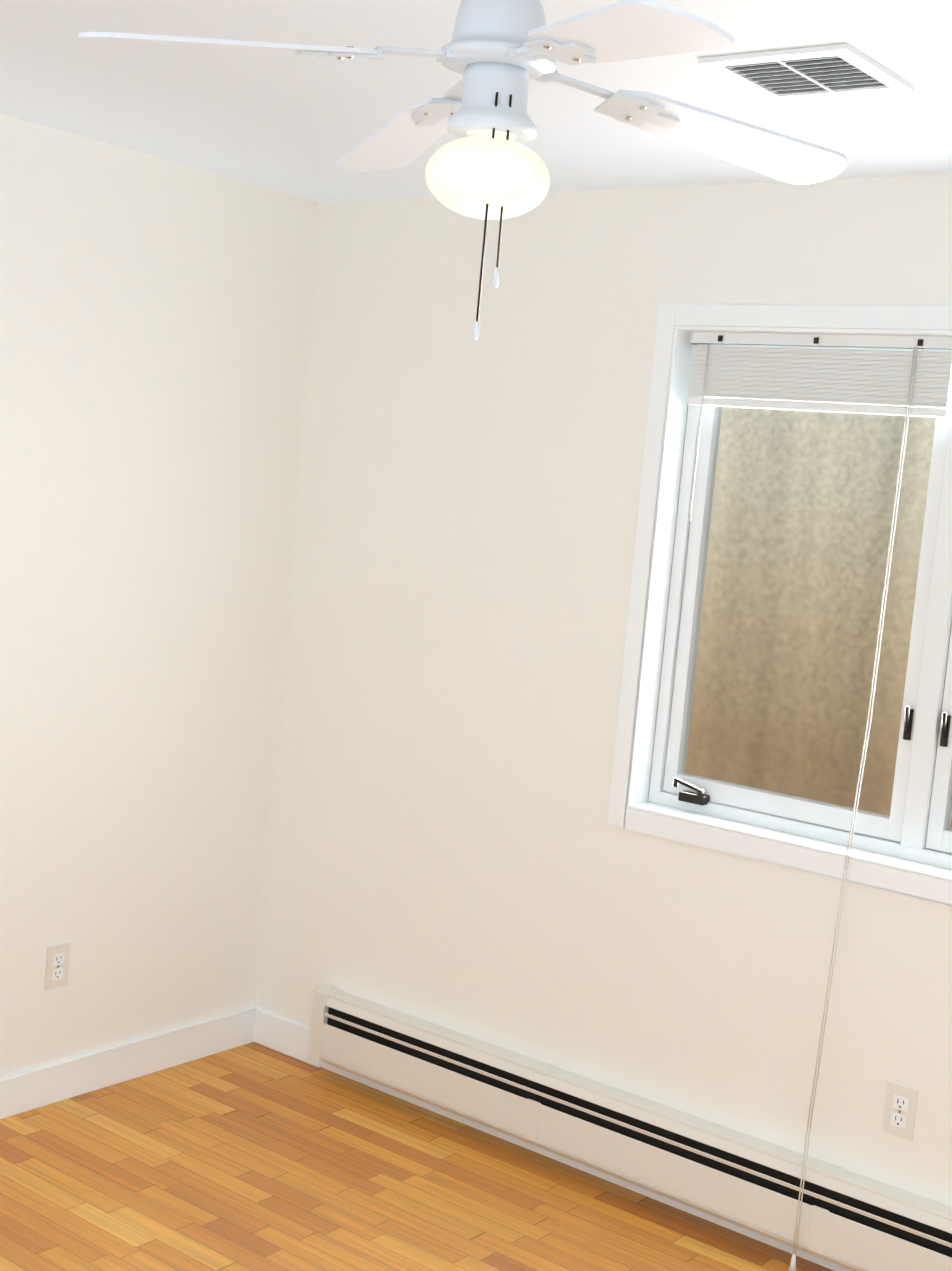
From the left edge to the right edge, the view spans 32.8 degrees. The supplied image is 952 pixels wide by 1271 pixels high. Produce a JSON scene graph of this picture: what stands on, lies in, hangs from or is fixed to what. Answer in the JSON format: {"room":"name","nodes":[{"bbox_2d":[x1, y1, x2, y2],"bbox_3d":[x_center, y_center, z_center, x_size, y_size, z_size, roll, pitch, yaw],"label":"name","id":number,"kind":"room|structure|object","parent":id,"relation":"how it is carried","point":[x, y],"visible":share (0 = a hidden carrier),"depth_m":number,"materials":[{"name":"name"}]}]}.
{"room":"empty bedroom","nodes":[
{"label":"empty bedroom","id":0,"kind":"room"},
{"bbox_2d":[0,114,317,1077],"bbox_3d":[-1.714,0.022,3.245,0.100,2.440,3.680,9,7,37],"label":"wall","id":1,"kind":"structure","parent":0,"point":[154,316],"depth_m":4.23,"materials":[{"name":"beige paint"}]},
{"bbox_2d":[44,942,69,990],"bbox_3d":[-1.078,0.852,4.166,0.006,0.114,0.070,9,7,37],"label":"outlet","id":2,"kind":"object","parent":1,"relation":"attached to","point":[57,966],"visible":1,"depth_m":4.16,"materials":[{"name":"white plastic"}]},
{"bbox_2d":[0,1006,271,1118],"bbox_3d":[-1.206,1.167,4.055,0.019,0.105,1.837,9,7,37],"label":"baseboard","id":3,"kind":"structure","parent":1,"relation":"attached to","point":[25,1091],"depth_m":4.39,"materials":[{"name":"white wood"}]},
{"bbox_2d":[0,1042,833,1270],"bbox_3d":[-0.216,1.516,2.229,4.070,0.060,3.830,9,7,37],"label":"floor","id":4,"kind":"structure","parent":0,"point":[252,1156],"depth_m":3.83,"materials":[{"name":"brown wood"}]},
{"bbox_2d":[0,0,951,201],"bbox_3d":[0.009,-0.983,1.987,4.070,0.100,3.830,9,7,37],"label":"ceiling","id":5,"kind":"structure","parent":0,"point":[291,123],"depth_m":3.10,"materials":[{"name":"paint"}]},
{"bbox_2d":[78,0,846,340],"bbox_3d":[0.021,-0.658,2.081,0.788,0.559,0.788,7,6,22],"label":"ceiling fan","id":6,"kind":"object","parent":5,"relation":"hanging from","point":[500,56],"visible":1,"depth_m":2.04,"materials":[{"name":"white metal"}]},
{"bbox_2d":[698,44,913,101],"bbox_3d":[0.561,-0.950,2.743,0.270,0.010,0.270,9,7,37],"label":"ceiling vent","id":7,"kind":"object","parent":5,"relation":"in","point":[838,70],"visible":1,"depth_m":2.73,"materials":[{"name":"white metal"}]},
{"bbox_2d":[255,174,951,1270],"bbox_3d":[1.017,0.236,3.567,4.070,2.440,0.150,9,7,37],"label":"wall","id":8,"kind":"structure","parent":0,"point":[449,848],"depth_m":4.12,"materials":[{"name":"beige paint"}]},
{"bbox_2d":[308,986,951,1270],"bbox_3d":[0.809,1.298,3.615,3.180,0.200,0.072,9,7,37],"label":"baseboard heater","id":9,"kind":"object","parent":8,"relation":"attached to","point":[859,1221],"visible":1,"depth_m":3.90,"materials":[{"name":"metal"}]},
{"bbox_2d":[607,304,951,906],"bbox_3d":[1.015,-0.070,3.550,1.490,1.273,0.157,9,7,37],"label":"window unit","id":10,"kind":"structure","parent":8,"relation":"in","point":[915,825],"depth_m":3.82,"materials":[{"name":"plastic"}]},
{"bbox_2d":[687,332,951,1270],"bbox_3d":[0.653,0.356,3.733,0.660,2.096,0.156,9,7,37],"label":"window blind","id":11,"kind":"object","parent":10,"relation":"attached to","point":[912,378],"visible":1,"depth_m":3.64,"materials":[{"name":"plastic"}]},
{"bbox_2d":[882,1081,918,1141],"bbox_3d":[0.932,1.046,3.556,0.070,0.114,0.006,9,7,37],"label":"outlet","id":12,"kind":"object","parent":8,"relation":"attached to","point":[900,1111],"visible":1,"depth_m":3.55,"materials":[{"name":"white plastic"}]},
{"bbox_3d":[1.632,2.961,4.848,16.000,0.100,2.490,9,7,37],"label":"ground","id":13,"kind":"structure","parent":0,"visible":0},
{"bbox_2d":[685,398,951,828],"bbox_3d":[2.819,-1.331,5.482,16.000,8.500,0.250,9,7,37],"label":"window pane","id":14,"kind":"object","parent":13,"relation":"on","point":[811,635],"depth_m":6.55,"materials":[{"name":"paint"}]}
]}

